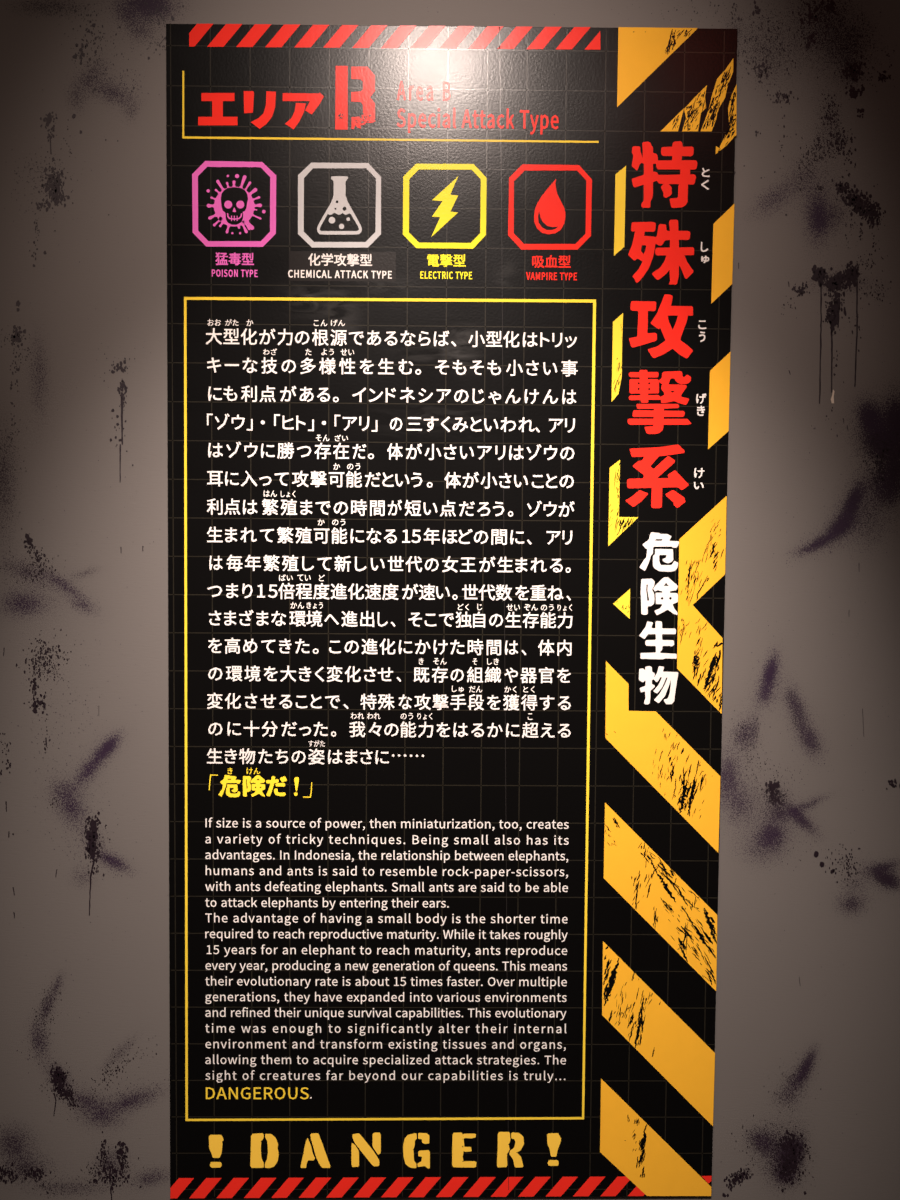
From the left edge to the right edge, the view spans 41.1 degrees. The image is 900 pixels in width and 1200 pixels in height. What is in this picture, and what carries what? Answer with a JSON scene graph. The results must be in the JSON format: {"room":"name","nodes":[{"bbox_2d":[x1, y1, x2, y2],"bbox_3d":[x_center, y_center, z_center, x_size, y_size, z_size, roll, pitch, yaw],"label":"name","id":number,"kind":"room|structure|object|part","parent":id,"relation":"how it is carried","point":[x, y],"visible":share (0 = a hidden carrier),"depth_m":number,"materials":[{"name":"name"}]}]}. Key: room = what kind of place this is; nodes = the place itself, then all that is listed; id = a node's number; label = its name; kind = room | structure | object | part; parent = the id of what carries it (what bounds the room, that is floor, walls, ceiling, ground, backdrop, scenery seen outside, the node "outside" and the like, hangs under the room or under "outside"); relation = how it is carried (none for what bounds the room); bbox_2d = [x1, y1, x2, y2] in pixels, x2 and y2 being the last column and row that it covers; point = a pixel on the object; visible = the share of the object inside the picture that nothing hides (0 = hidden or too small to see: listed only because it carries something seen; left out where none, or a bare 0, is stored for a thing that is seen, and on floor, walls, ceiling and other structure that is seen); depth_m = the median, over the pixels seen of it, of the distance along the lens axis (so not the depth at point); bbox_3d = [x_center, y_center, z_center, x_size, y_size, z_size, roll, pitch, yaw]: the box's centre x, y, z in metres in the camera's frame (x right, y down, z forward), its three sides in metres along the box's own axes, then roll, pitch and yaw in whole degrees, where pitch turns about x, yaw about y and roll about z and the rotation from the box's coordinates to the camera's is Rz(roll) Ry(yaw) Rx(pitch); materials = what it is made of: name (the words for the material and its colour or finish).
{"room":"museum","nodes":[
{"label":"museum","id":0,"kind":"room"},
{"bbox_2d":[0,0,899,1199],"bbox_3d":[-0.007,0.274,2.042,6.400,4.508,0.121,0,3,-1],"label":"wall","id":1,"kind":"structure","parent":0,"point":[807,1072],"depth_m":1.97,"materials":[{"name":"paint"}]},
{"bbox_2d":[166,24,736,1198],"bbox_3d":[-0.004,0.045,1.966,0.916,1.926,0.006,0,3,-1],"label":"information panel","id":2,"kind":"object","parent":1,"relation":"attached to","point":[448,307],"visible":1,"depth_m":1.96,"materials":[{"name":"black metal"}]},
{"bbox_3d":[-0.345,-0.634,1.921,0.134,0.135,0.001,0,3,-1],"label":"badge frame","id":3,"kind":"part","parent":2,"relation":"part of","materials":[{"name":"pink paint"}]},
{"bbox_3d":[-0.177,-0.632,1.923,0.133,0.134,0.001,0,3,-1],"label":"badge frame","id":4,"kind":"part","parent":2,"relation":"part of","materials":[{"name":"white paint"}]},
{"bbox_3d":[-0.103,0.193,1.970,0.668,1.362,0.001,0,3,-1],"label":"text frame","id":5,"kind":"part","parent":2,"relation":"part of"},
{"bbox_3d":[-0.009,-0.632,1.925,0.134,0.134,0.001,0,3,-1],"label":"badge frame","id":6,"kind":"part","parent":2,"relation":"part of","materials":[{"name":"yellow paint"}]},
{"bbox_3d":[0.161,-0.631,1.928,0.134,0.135,0.001,0,3,-1],"label":"badge frame","id":7,"kind":"part","parent":2,"relation":"part of","materials":[{"name":"red paint"}]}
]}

